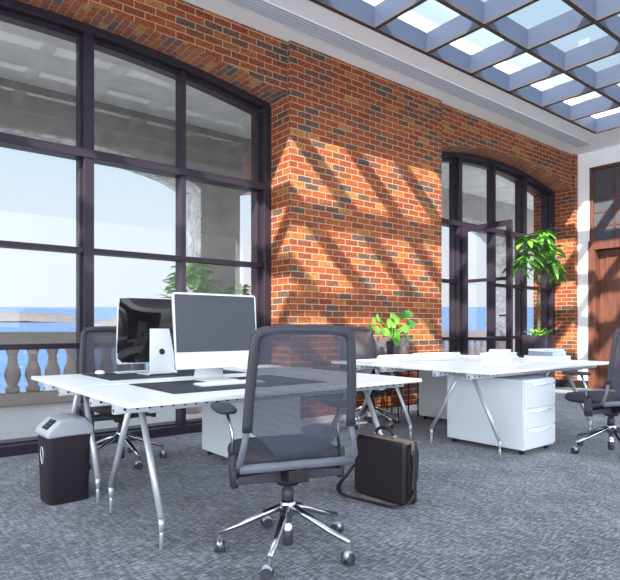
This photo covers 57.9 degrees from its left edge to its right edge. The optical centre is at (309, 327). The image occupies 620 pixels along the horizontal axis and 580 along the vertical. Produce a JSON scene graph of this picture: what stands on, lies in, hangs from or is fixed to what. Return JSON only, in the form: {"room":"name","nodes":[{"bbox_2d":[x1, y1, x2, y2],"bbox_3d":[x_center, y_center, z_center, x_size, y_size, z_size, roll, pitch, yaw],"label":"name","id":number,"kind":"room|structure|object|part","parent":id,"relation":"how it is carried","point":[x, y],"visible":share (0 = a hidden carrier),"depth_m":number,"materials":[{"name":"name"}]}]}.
{"room":"open-plan office","nodes":[
{"label":"open-plan office","id":0,"kind":"room"},
{"bbox_2d":[0,77,533,351],"bbox_3d":[-1.496,-1.230,9.874,38.000,4.600,0.690,0,0,-39],"label":"wall","id":1,"kind":"structure","parent":0,"point":[23,106],"depth_m":9.12,"materials":[{"name":"grey concrete"}]},
{"bbox_2d":[0,127,505,348],"bbox_3d":[-2.635,-0.806,8.976,29.704,3.752,0.690,0,0,-39],"label":"lining","id":2,"kind":"object","parent":1,"relation":"attached to","point":[193,191],"visible":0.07,"depth_m":9.47,"materials":[{"name":"stone"}]},
{"bbox_2d":[0,21,533,209],"bbox_3d":[-0.444,-3.415,8.559,38.000,0.230,2.679,0,0,-39],"label":"ceiling","id":3,"kind":"structure","parent":0,"point":[27,56],"depth_m":7.62,"materials":[{"name":"concrete"}]},
{"bbox_2d":[17,0,577,411],"bbox_3d":[-1.690,-1.140,5.346,16.040,4.420,0.780,0,0,-39],"label":"wall","id":4,"kind":"structure","parent":0,"point":[356,152],"depth_m":6.60,"materials":[{"name":"red brick"}]},
{"bbox_2d":[0,0,270,457],"bbox_3d":[-2.334,-0.840,4.959,4.650,3.820,0.260,0,0,-39],"label":"window","id":5,"kind":"structure","parent":4,"relation":"in","point":[87,38],"depth_m":5.35,"materials":[{"name":"metal"}]},
{"bbox_2d":[355,404,416,417],"bbox_3d":[0.796,1.032,6.825,2.550,0.075,0.015,0,0,-39],"label":"baseboard","id":6,"kind":"structure","parent":4,"relation":"attached to","point":[411,407],"depth_m":7.04,"materials":[{"name":"paint"}]},
{"bbox_2d":[442,152,554,378],"bbox_3d":[2.945,-0.825,9.181,3.730,3.790,0.260,0,0,-39],"label":"window","id":7,"kind":"structure","parent":4,"relation":"in","point":[523,181],"depth_m":9.16,"materials":[{"name":"metal"}]},
{"bbox_2d":[462,219,512,354],"bbox_3d":[2.559,-0.245,8.175,0.100,2.570,0.830,0,0,-39],"label":"door","id":8,"kind":"structure","parent":7,"relation":"attached to","point":[508,223],"depth_m":8.08,"materials":[{"name":"metal"}]},
{"bbox_2d":[0,387,619,579],"bbox_3d":[2.967,1.195,4.295,38.000,0.250,15.000,0,0,-39],"label":"floor","id":9,"kind":"structure","parent":0,"point":[552,512],"depth_m":3.16,"materials":[{"name":"carpet"}]},
{"bbox_2d":[35,413,93,505],"bbox_3d":[-1.538,0.809,3.508,0.286,0.522,0.244,0,0,-42],"label":"waste bin","id":10,"kind":"object","parent":9,"relation":"on","point":[63,438],"visible":1,"depth_m":3.42,"materials":[{"name":"plastic"}]},
{"bbox_3d":[-1.590,0.588,3.415,0.062,0.056,0.095,0,0,-42],"label":"slot panel","id":11,"kind":"part","parent":10,"relation":"part of","materials":[{"name":"black plastic"}]},
{"bbox_3d":[-1.538,0.607,3.508,0.284,0.117,0.244,0,0,-42],"label":"lid","id":12,"kind":"part","parent":10,"relation":"part of","materials":[{"name":"grey plastic"}]},
{"bbox_2d":[0,331,149,406],"bbox_3d":[-3.742,0.561,8.135,4.370,1.018,0.300,0,0,-39],"label":"stone balustrade","id":13,"kind":"object","parent":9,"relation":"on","point":[12,396],"visible":0.23,"depth_m":7.90,"materials":[{"name":"grey stone"}]},
{"bbox_3d":[-3.742,0.146,8.135,4.370,0.188,0.300,0,0,-39],"label":"handrail","id":14,"kind":"part","parent":13,"relation":"part of","materials":[{"name":"stone"}]},
{"bbox_2d":[78,326,166,469],"bbox_3d":[-1.492,0.526,4.461,0.683,1.082,0.656,0,0,-39],"label":"office chair","id":15,"kind":"object","parent":9,"relation":"on","point":[97,343],"visible":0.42,"depth_m":4.55,"materials":[{"name":"grey fabric"}]},
{"bbox_3d":[-1.596,0.910,4.324,0.045,0.143,0.310,0,0,29],"label":"leg","id":16,"kind":"part","parent":15,"relation":"part of","materials":[{"name":"silver metal"}]},
{"bbox_3d":[-1.683,0.910,4.514,0.310,0.143,0.045,0,0,11],"label":"leg","id":17,"kind":"part","parent":15,"relation":"part of","materials":[{"name":"silver metal"}]},
{"bbox_3d":[-1.639,0.221,4.643,0.540,0.472,0.084,0,0,-39],"label":"frame","id":18,"kind":"part","parent":15,"relation":"part of","materials":[{"name":"grey plastic"}]},
{"bbox_3d":[-1.449,0.608,4.405,0.503,0.075,0.479,0,0,-39],"label":"seat","id":19,"kind":"part","parent":15,"relation":"part of","materials":[{"name":"grey fabric"}]},
{"bbox_3d":[-1.634,0.318,4.636,0.486,0.595,0.130,0,0,-39],"label":"backrest","id":20,"kind":"part","parent":15,"relation":"part of","materials":[{"name":"grey fabric"}]},
{"bbox_3d":[-1.391,0.910,4.345,0.056,0.143,0.310,0,0,-39],"label":"leg","id":21,"kind":"part","parent":15,"relation":"part of","materials":[{"name":"silver metal"}]},
{"bbox_3d":[-1.349,0.910,4.557,0.304,0.143,0.107,0,0,-39],"label":"leg","id":22,"kind":"part","parent":15,"relation":"part of","materials":[{"name":"silver metal"}]},
{"bbox_2d":[31,366,246,502],"bbox_3d":[-0.899,0.705,4.221,2.014,0.730,0.905,0,0,-39],"label":"office desk","id":23,"kind":"object","parent":9,"relation":"on","point":[62,383],"visible":0.3,"depth_m":3.59,"materials":[{"name":"white laminate"}]},
{"bbox_3d":[-0.942,0.387,4.276,2.014,0.046,0.053,0,0,-39],"label":"rail","id":24,"kind":"part","parent":23,"relation":"part of","materials":[{"name":"white metal"}]},
{"bbox_3d":[-0.730,0.387,4.010,2.014,0.046,0.053,0,0,-39],"label":"rail","id":25,"kind":"part","parent":23,"relation":"part of","materials":[{"name":"white metal"}]},
{"bbox_3d":[-1.383,0.734,3.538,0.034,0.672,0.291,0,0,-39],"label":"leg","id":26,"kind":"part","parent":23,"relation":"part of","materials":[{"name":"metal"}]},
{"bbox_2d":[81,369,246,380],"bbox_3d":[-1.077,0.338,4.171,1.030,0.004,0.620,0,0,-39],"label":"desk mat","id":27,"kind":"object","parent":23,"relation":"on","point":[111,376],"visible":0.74,"depth_m":3.96,"materials":[{"name":"black leather"}]},
{"bbox_2d":[95,370,104,373],"bbox_3d":[-1.537,0.323,4.098,0.067,0.026,0.109,0,0,-39],"label":"computer mouse","id":28,"kind":"object","parent":27,"relation":"on","point":[97,371],"visible":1,"depth_m":4.07,"materials":[{"name":"white plastic"}]},
{"bbox_2d":[113,370,149,373],"bbox_3d":[-1.274,0.329,4.282,0.430,0.014,0.120,0,0,-39],"label":"keyboard","id":29,"kind":"object","parent":27,"relation":"on","point":[136,371],"visible":0.52,"depth_m":4.18,"materials":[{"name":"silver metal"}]},
{"bbox_2d":[116,296,177,374],"bbox_3d":[-1.113,0.058,4.082,0.600,0.554,0.203,0,0,-42],"label":"desktop computer","id":30,"kind":"object","parent":27,"relation":"on","point":[144,330],"visible":0.79,"depth_m":3.99,"materials":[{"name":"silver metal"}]},
{"bbox_2d":[159,263,221,412],"bbox_3d":[-1.486,0.100,7.179,1.060,1.940,1.003,0,0,-2],"label":"shrub","id":31,"kind":"object","parent":9,"relation":"on","point":[195,277],"visible":0.27,"depth_m":7.05,"materials":[{"name":"green plant"}]},
{"bbox_2d":[186,406,201,412],"bbox_3d":[-1.515,0.910,7.176,0.415,0.320,0.415,0,0,-39],"label":"pot","id":32,"kind":"object","parent":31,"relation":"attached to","point":[192,409],"depth_m":7.03,"materials":[{"name":"stone"}]},
{"bbox_2d":[202,402,254,457],"bbox_3d":[-0.485,0.750,4.568,0.450,0.640,0.820,0,0,-39],"label":"base cabinet","id":33,"kind":"object","parent":9,"relation":"on","point":[216,435],"visible":0.08,"depth_m":4.51,"materials":[{"name":"white paint"}]},
{"bbox_2d":[222,283,250,294],"bbox_3d":[-1.069,0.199,8.672,0.816,1.742,0.850,0,0,-39],"label":"shrub","id":34,"kind":"object","parent":9,"relation":"on","point":[232,291],"visible":0.11,"depth_m":8.58,"materials":[{"name":"green plant"}]},
{"bbox_2d":[70,373,421,549],"bbox_3d":[-0.315,0.705,3.491,2.014,0.730,0.905,0,0,-39],"label":"office desk","id":35,"kind":"object","parent":9,"relation":"on","point":[126,399],"visible":0.54,"depth_m":2.91,"materials":[{"name":"white laminate"}]},
{"bbox_3d":[-0.358,0.387,3.546,2.014,0.046,0.053,0,0,-39],"label":"rail","id":36,"kind":"part","parent":35,"relation":"part of","materials":[{"name":"white metal"}]},
{"bbox_3d":[-0.799,0.734,2.807,0.034,0.672,0.291,0,0,-39],"label":"leg","id":37,"kind":"part","parent":35,"relation":"part of","materials":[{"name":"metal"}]},
{"bbox_2d":[129,377,245,393],"bbox_3d":[-0.490,0.338,3.437,1.030,0.004,0.620,0,0,-39],"label":"desk mat","id":38,"kind":"object","parent":35,"relation":"on","point":[186,386],"visible":0.44,"depth_m":3.21,"materials":[{"name":"black leather"}]},
{"bbox_2d":[171,292,255,381],"bbox_3d":[-0.605,0.058,3.597,0.600,0.554,0.203,0,0,-39],"label":"desktop computer","id":39,"kind":"object","parent":38,"relation":"on","point":[212,333],"visible":0.88,"depth_m":3.56,"materials":[{"name":"silver metal"}]},
{"bbox_2d":[193,379,245,386],"bbox_3d":[-0.479,0.329,3.369,0.430,0.014,0.120,0,0,-39],"label":"keyboard","id":40,"kind":"object","parent":38,"relation":"on","point":[232,382],"visible":0.7,"depth_m":3.30,"materials":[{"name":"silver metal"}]},
{"bbox_3d":[-0.146,0.387,3.280,2.014,0.046,0.053,0,0,-39],"label":"rail","id":41,"kind":"part","parent":35,"relation":"part of","materials":[{"name":"white metal"}]},
{"bbox_3d":[0.458,0.734,3.813,0.034,0.672,0.291,0,0,-39],"label":"leg","id":42,"kind":"part","parent":35,"relation":"part of","materials":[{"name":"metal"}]},
{"bbox_2d":[211,325,357,579],"bbox_3d":[-0.116,0.526,2.716,0.683,1.082,0.656,0,0,-21],"label":"office chair","id":43,"kind":"object","parent":9,"relation":"on","point":[300,396],"visible":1,"depth_m":2.51,"materials":[{"name":"grey fabric"}]},
{"bbox_3d":[-0.415,0.383,2.685,0.096,0.026,0.269,0,0,-21],"label":"armrest","id":44,"kind":"part","parent":43,"relation":"part of","materials":[{"name":"grey plastic"}]},
{"bbox_3d":[-0.373,0.499,2.622,0.024,0.225,0.074,0,0,-41],"label":"arm post","id":45,"kind":"part","parent":43,"relation":"part of","materials":[{"name":"silver metal"}]},
{"bbox_3d":[-0.283,0.910,2.673,0.310,0.143,0.045,0,0,-7],"label":"leg","id":46,"kind":"part","parent":43,"relation":"part of","materials":[{"name":"silver metal"}]},
{"bbox_3d":[-0.141,0.910,2.519,0.045,0.143,0.310,0,0,11],"label":"leg","id":47,"kind":"part","parent":43,"relation":"part of","materials":[{"name":"silver metal"}]},
{"bbox_3d":[-0.140,0.608,2.783,0.503,0.075,0.479,0,0,-21],"label":"seat","id":48,"kind":"part","parent":43,"relation":"part of","materials":[{"name":"grey fabric"}]},
{"bbox_3d":[-0.032,0.221,2.498,0.540,0.472,0.084,0,0,-21],"label":"frame","id":49,"kind":"part","parent":43,"relation":"part of","materials":[{"name":"grey plastic"}]},
{"bbox_3d":[-0.035,0.318,2.506,0.486,0.595,0.130,0,0,-21],"label":"backrest","id":50,"kind":"part","parent":43,"relation":"part of","materials":[{"name":"grey fabric"}]},
{"bbox_3d":[0.025,0.910,2.815,0.310,0.143,0.045,0,0,-43],"label":"leg","id":51,"kind":"part","parent":43,"relation":"part of","materials":[{"name":"silver metal"}]},
{"bbox_3d":[0.049,0.910,2.607,0.310,0.143,0.045,0,0,29],"label":"leg","id":52,"kind":"part","parent":43,"relation":"part of","materials":[{"name":"silver metal"}]},
{"bbox_3d":[0.142,0.499,2.816,0.024,0.225,0.074,0,0,-1],"label":"arm post","id":53,"kind":"part","parent":43,"relation":"part of","materials":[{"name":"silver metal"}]},
{"bbox_2d":[347,327,399,429],"bbox_3d":[0.671,0.526,6.141,0.683,1.082,0.656,0,0,-35],"label":"office chair","id":54,"kind":"object","parent":9,"relation":"on","point":[365,347],"visible":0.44,"depth_m":6.38,"materials":[{"name":"grey plastic"}]},
{"bbox_3d":[0.537,0.221,6.332,0.540,0.472,0.084,0,0,-35],"label":"frame","id":55,"kind":"part","parent":54,"relation":"part of","materials":[{"name":"grey plastic"}]},
{"bbox_3d":[0.556,0.910,6.014,0.294,0.143,0.146,0,0,-35],"label":"leg","id":56,"kind":"part","parent":54,"relation":"part of","materials":[{"name":"silver metal"}]},
{"bbox_3d":[0.542,0.318,6.324,0.486,0.595,0.130,0,0,-35],"label":"backrest","id":57,"kind":"part","parent":54,"relation":"part of","materials":[{"name":"grey fabric"}]},
{"bbox_3d":[0.767,0.910,6.020,0.045,0.143,0.310,0,0,-39],"label":"leg","id":58,"kind":"part","parent":54,"relation":"part of","materials":[{"name":"silver metal"}]},
{"bbox_3d":[0.823,0.910,6.222,0.310,0.143,0.045,0,0,-21],"label":"leg","id":59,"kind":"part","parent":54,"relation":"part of","materials":[{"name":"silver metal"}]},
{"bbox_2d":[336,426,418,507],"bbox_3d":[0.426,0.841,3.497,0.304,0.449,0.521,0,0,-41],"label":"briefcase","id":60,"kind":"object","parent":9,"relation":"on","point":[386,467],"visible":0.99,"depth_m":3.43,"materials":[{"name":"leather"}]},
{"bbox_3d":[0.423,0.879,3.479,0.011,0.342,0.406,0,0,-41],"label":"panel","id":61,"kind":"part","parent":60,"relation":"part of","materials":[{"name":"leather"}]},
{"bbox_3d":[0.468,0.651,3.518,0.012,0.069,0.170,0,0,-41],"label":"handle","id":62,"kind":"part","parent":60,"relation":"part of","materials":[{"name":"leather"}]},
{"bbox_3d":[0.467,0.691,3.517,0.072,0.022,0.410,0,0,-41],"label":"trim","id":63,"kind":"part","parent":60,"relation":"part of","materials":[{"name":"beige leather"}]},
{"bbox_2d":[370,337,418,420],"bbox_3d":[1.009,0.593,6.727,0.600,0.955,0.315,0,0,-39],"label":"plant stand","id":64,"kind":"object","parent":9,"relation":"on","point":[380,343],"visible":0.23,"depth_m":6.72,"materials":[{"name":"metal"}]},
{"bbox_3d":[0.889,0.767,6.461,0.012,0.605,0.012,0,0,-39],"label":"leg","id":65,"kind":"part","parent":64,"relation":"part of","materials":[{"name":"metal"}]},
{"bbox_2d":[368,310,415,354],"bbox_3d":[0.958,0.117,6.521,0.783,0.666,0.181,0,0,-34],"label":"potted plant","id":66,"kind":"object","parent":64,"relation":"on","point":[393,346],"visible":0.98,"depth_m":6.54,"materials":[{"name":"green plant"}]},
{"bbox_3d":[0.979,0.300,6.572,0.113,0.300,0.113,0,0,-39],"label":"pot","id":67,"kind":"part","parent":66,"relation":"part of","materials":[{"name":"black ceramic"}]},
{"bbox_3d":[1.009,0.767,6.903,0.012,0.605,0.012,0,0,-39],"label":"leg","id":68,"kind":"part","parent":64,"relation":"part of","materials":[{"name":"metal"}]},
{"bbox_3d":[1.178,0.767,6.692,0.012,0.605,0.012,0,0,-39],"label":"leg","id":69,"kind":"part","parent":64,"relation":"part of","materials":[{"name":"metal"}]},
{"bbox_3d":[1.310,0.767,6.798,0.012,0.605,0.012,0,0,-39],"label":"leg","id":70,"kind":"part","parent":64,"relation":"part of","materials":[{"name":"metal"}]},
{"bbox_2d":[419,370,446,418],"bbox_3d":[1.685,0.752,6.458,0.460,0.635,0.780,0,0,-39],"label":"base cabinet","id":71,"kind":"object","parent":9,"relation":"on","point":[432,390],"visible":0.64,"depth_m":6.45,"materials":[{"name":"white metal"}]},
{"bbox_2d":[356,355,518,439],"bbox_3d":[1.341,0.705,6.080,2.154,0.730,0.920,0,0,-39],"label":"office desk","id":72,"kind":"object","parent":9,"relation":"on","point":[390,366],"visible":0.45,"depth_m":5.45,"materials":[{"name":"white laminate"}]},
{"bbox_3d":[1.297,0.387,6.135,2.154,0.046,0.053,0,0,-39],"label":"rail","id":73,"kind":"part","parent":72,"relation":"part of","materials":[{"name":"silver metal"}]},
{"bbox_3d":[1.510,0.387,5.869,2.154,0.046,0.053,0,0,-39],"label":"rail","id":74,"kind":"part","parent":72,"relation":"part of","materials":[{"name":"white metal"}]},
{"bbox_3d":[0.872,0.734,5.409,0.034,0.672,0.291,0,0,-39],"label":"leg","id":75,"kind":"part","parent":72,"relation":"part of","materials":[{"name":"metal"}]},
{"bbox_2d":[393,359,465,362],"bbox_3d":[1.250,0.337,5.802,0.800,0.004,0.500,0,0,-44],"label":"paper sheet","id":76,"kind":"object","parent":72,"relation":"on","point":[433,361],"visible":0.61,"depth_m":5.62,"materials":[{"name":"white paper"}]},
{"bbox_2d":[377,354,420,360],"bbox_3d":[0.945,0.307,5.878,0.581,0.056,0.054,0,0,-35],"label":"paper roll","id":77,"kind":"object","parent":76,"relation":"on","point":[380,357],"visible":0.52,"depth_m":5.75,"materials":[{"name":"white paper"}]},
{"bbox_2d":[396,354,455,360],"bbox_3d":[1.193,0.304,5.744,0.646,0.062,0.060,0,0,-17],"label":"paper roll","id":78,"kind":"object","parent":76,"relation":"on","point":[436,356],"visible":1,"depth_m":5.72,"materials":[{"name":"white paper"}]},
{"bbox_2d":[413,352,459,355],"bbox_3d":[1.468,0.310,6.489,0.707,0.050,0.048,0,0,-31],"label":"paper roll","id":79,"kind":"object","parent":72,"relation":"on","point":[455,353],"visible":0.54,"depth_m":6.52,"materials":[{"name":"white paper"}]},
{"bbox_2d":[442,330,500,355],"bbox_3d":[3.696,0.561,14.085,3.420,1.018,0.300,0,0,-39],"label":"stone balustrade","id":80,"kind":"object","parent":9,"relation":"on","point":[475,350],"visible":0.13,"depth_m":14.39,"materials":[{"name":"beige stone"}]},
{"bbox_3d":[3.696,0.146,14.085,3.420,0.188,0.300,0,0,-39],"label":"handrail","id":81,"kind":"part","parent":80,"relation":"part of","materials":[{"name":"stone"}]},
{"bbox_2d":[447,375,554,454],"bbox_3d":[1.741,0.752,5.107,0.500,0.635,0.820,0,0,-39],"label":"base cabinet","id":82,"kind":"object","parent":9,"relation":"on","point":[521,408],"visible":0.98,"depth_m":4.87,"materials":[{"name":"white paint"}]},
{"bbox_3d":[1.977,0.562,4.812,0.488,0.216,0.014,0,0,-39],"label":"drawer","id":83,"kind":"part","parent":82,"relation":"part of","materials":[{"name":"white paint"}]},
{"bbox_3d":[1.977,0.758,4.812,0.488,0.160,0.014,0,0,-39],"label":"drawer","id":84,"kind":"part","parent":82,"relation":"part of","materials":[{"name":"white paint"}]},
{"bbox_3d":[1.977,0.926,4.812,0.488,0.160,0.014,0,0,-39],"label":"drawer","id":85,"kind":"part","parent":82,"relation":"part of","materials":[{"name":"white paint"}]},
{"bbox_3d":[1.989,0.480,4.797,0.261,0.017,0.026,0,0,-39],"label":"handle","id":86,"kind":"part","parent":82,"relation":"part of","materials":[{"name":"white metal"}]},
{"bbox_3d":[1.989,0.704,4.797,0.261,0.017,0.026,0,0,-39],"label":"handle","id":87,"kind":"part","parent":82,"relation":"part of","materials":[{"name":"white laminate"}]},
{"bbox_3d":[1.989,0.872,4.797,0.261,0.017,0.026,0,0,-39],"label":"handle","id":88,"kind":"part","parent":82,"relation":"part of","materials":[{"name":"white metal"}]},
{"bbox_2d":[400,358,608,459],"bbox_3d":[1.934,0.705,5.338,2.154,0.730,0.920,0,0,-39],"label":"office desk","id":89,"kind":"object","parent":9,"relation":"on","point":[473,370],"visible":0.85,"depth_m":4.89,"materials":[{"name":"white laminate"}]},
{"bbox_3d":[1.891,0.387,5.393,2.154,0.046,0.053,0,0,-39],"label":"rail","id":90,"kind":"part","parent":89,"relation":"part of","materials":[{"name":"white metal"}]},
{"bbox_3d":[1.466,0.734,4.667,0.034,0.672,0.291,0,0,-39],"label":"leg","id":91,"kind":"part","parent":89,"relation":"part of","materials":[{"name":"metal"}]},
{"bbox_2d":[482,356,518,363],"bbox_3d":[1.891,0.311,5.560,0.280,0.056,0.360,0,0,31],"label":"book","id":92,"kind":"object","parent":89,"relation":"on","point":[509,360],"visible":0.82,"depth_m":5.42,"materials":[{"name":"white paper"}]},
{"bbox_2d":[480,352,516,357],"bbox_3d":[1.877,0.263,5.561,0.250,0.040,0.320,0,0,39],"label":"book","id":93,"kind":"object","parent":92,"relation":"on","point":[483,354],"visible":0.88,"depth_m":5.45,"materials":[{"name":"white paper"}]},
{"bbox_2d":[489,349,510,352],"bbox_3d":[1.893,0.229,5.574,0.200,0.028,0.260,0,0,21],"label":"book","id":94,"kind":"object","parent":93,"relation":"on","point":[490,350],"visible":1,"depth_m":5.47,"materials":[{"name":"white paper"}]},
{"bbox_3d":[2.103,0.387,5.127,2.154,0.046,0.053,0,0,-39],"label":"rail","id":95,"kind":"part","parent":89,"relation":"part of","materials":[{"name":"white metal"}]},
{"bbox_2d":[524,355,570,361],"bbox_3d":[2.449,0.311,5.775,0.360,0.056,0.280,0,0,-25],"label":"book","id":96,"kind":"object","parent":89,"relation":"on","point":[526,357],"visible":0.8,"depth_m":5.67,"materials":[{"name":"white paper"}]},
{"bbox_2d":[528,351,565,355],"bbox_3d":[2.458,0.261,5.796,0.330,0.044,0.250,0,0,-43],"label":"book","id":97,"kind":"object","parent":96,"relation":"on","point":[531,353],"visible":0.86,"depth_m":5.70,"materials":[{"name":"white paper"}]},
{"bbox_2d":[528,348,563,351],"bbox_3d":[2.443,0.228,5.783,0.280,0.022,0.210,0,0,-19],"label":"book","id":98,"kind":"object","parent":97,"relation":"on","point":[547,349],"visible":1,"depth_m":5.69,"materials":[{"name":"white paper"}]},
{"bbox_3d":[2.692,0.734,5.648,0.034,0.672,0.291,0,0,-39],"label":"leg","id":99,"kind":"part","parent":89,"relation":"part of","materials":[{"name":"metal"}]},
{"bbox_2d":[502,227,571,376],"bbox_3d":[3.502,-0.249,8.637,1.724,2.638,0.714,0,0,-44],"label":"potted tree","id":100,"kind":"object","parent":9,"relation":"on","point":[538,340],"visible":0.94,"depth_m":8.61,"materials":[{"name":"green plant"}]},
{"bbox_3d":[3.558,0.590,8.711,0.382,0.960,0.382,0,0,41],"label":"planter","id":101,"kind":"part","parent":100,"relation":"part of","materials":[{"name":"black plastic"}]},
{"bbox_2d":[561,327,619,458],"bbox_3d":[2.564,0.526,4.808,0.683,1.082,0.656,0,0,-22],"label":"office chair","id":102,"kind":"object","parent":9,"relation":"on","point":[606,402],"visible":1,"depth_m":4.68,"materials":[{"name":"grey plastic"}]},
{"bbox_3d":[2.265,0.383,4.772,0.096,0.026,0.269,0,0,-22],"label":"armrest","id":103,"kind":"part","parent":102,"relation":"part of","materials":[{"name":"grey plastic"}]},
{"bbox_3d":[2.309,0.499,4.710,0.024,0.225,0.074,0,0,-42],"label":"arm post","id":104,"kind":"part","parent":102,"relation":"part of","materials":[{"name":"silver metal"}]},
{"bbox_3d":[2.539,0.608,4.875,0.503,0.075,0.479,0,0,-22],"label":"seat","id":105,"kind":"part","parent":102,"relation":"part of","materials":[{"name":"grey fabric"}]},
{"bbox_3d":[2.399,0.910,4.759,0.304,0.143,0.107,0,0,-22],"label":"leg","id":106,"kind":"part","parent":102,"relation":"part of","materials":[{"name":"silver metal"}]},
{"bbox_3d":[2.497,0.910,4.947,0.045,0.143,0.310,0,0,-26],"label":"leg","id":107,"kind":"part","parent":102,"relation":"part of","materials":[{"name":"silver metal"}]},
{"bbox_3d":[2.651,0.221,4.592,0.540,0.472,0.084,0,0,-22],"label":"frame","id":108,"kind":"part","parent":102,"relation":"part of","materials":[{"name":"grey plastic"}]},
{"bbox_3d":[2.545,0.910,4.614,0.190,0.143,0.275,0,0,-22],"label":"leg","id":109,"kind":"part","parent":102,"relation":"part of","materials":[{"name":"silver metal"}]},
{"bbox_3d":[2.648,0.318,4.600,0.486,0.595,0.130,0,0,-22],"label":"backrest","id":110,"kind":"part","parent":102,"relation":"part of","materials":[{"name":"grey fabric"}]},
{"bbox_2d":[183,0,619,154],"bbox_3d":[1.923,-3.330,1.295,16.620,0.460,11.620,0,0,-39],"label":"ceiling","id":111,"kind":"structure","parent":0,"point":[307,9],"depth_m":6.69,"materials":[{"name":"white paint"}]},
{"bbox_2d":[226,0,589,146],"bbox_3d":[0.131,-3.095,5.880,11.550,0.014,0.218,0,0,-39],"label":"ceiling vent","id":112,"kind":"object","parent":111,"relation":"in","point":[264,8],"visible":1,"depth_m":6.51,"materials":[{"name":"white metal"}]},
{"bbox_2d":[309,0,619,133],"bbox_3d":[1.270,-3.333,4.384,10.938,0.485,3.200,0,0,-39],"label":"frame","id":113,"kind":"structure","parent":111,"relation":"attached to","point":[382,18],"depth_m":6.26,"materials":[{"name":"blue paint"}]},
{"bbox_2d":[578,145,619,380],"bbox_3d":[8.138,-1.015,6.267,0.500,4.170,11.620,0,0,-39],"label":"wall","id":114,"kind":"structure","parent":0,"point":[586,161],"depth_m":9.95,"materials":[{"name":"white paint"}]},
{"bbox_2d":[555,379,587,388],"bbox_3d":[4.690,1.000,10.065,0.140,0.140,0.540,0,0,-39],"label":"baseboard","id":115,"kind":"structure","parent":114,"relation":"attached to","point":[558,382],"depth_m":10.03,"materials":[{"name":"black plastic"}]},
{"bbox_2d":[588,161,619,388],"bbox_3d":[5.800,-0.875,9.174,0.520,3.890,2.220,0,0,-39],"label":"door","id":116,"kind":"structure","parent":114,"relation":"in","point":[604,243],"depth_m":9.80,"materials":[{"name":"red wood"}]},
{"bbox_3d":[5.651,-2.150,9.054,0.008,1.240,2.060,0,0,-39],"label":"transom pane","id":117,"kind":"part","parent":116,"relation":"part of","materials":[{"name":"clear glass"}]},
{"label":"outside","id":118,"kind":"structure","parent":0,"visible":0},
{"bbox_2d":[0,307,533,392],"bbox_3d":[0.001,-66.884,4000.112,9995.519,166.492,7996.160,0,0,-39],"label":"sea","id":119,"kind":"structure","parent":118,"point":[476,315],"depth_m":549.65,"materials":[{"name":"liquid"}]},
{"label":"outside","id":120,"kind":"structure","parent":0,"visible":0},
{"bbox_2d":[71,315,116,328],"bbox_3d":[-150.236,-12.850,515.014,146.668,28.477,142.635,0,0,-39],"label":"rocky headland","id":121,"kind":"structure","parent":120,"point":[113,321],"depth_m":482.94,"materials":[{"name":"beige stone"}]},
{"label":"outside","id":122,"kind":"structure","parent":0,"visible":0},
{"bbox_2d":[0,311,101,321],"bbox_3d":[-401.154,-13.747,685.019,268.628,15.715,240.199,0,0,-39],"label":"island","id":123,"kind":"object","parent":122,"point":[4,316],"visible":0.82,"depth_m":667.88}
]}

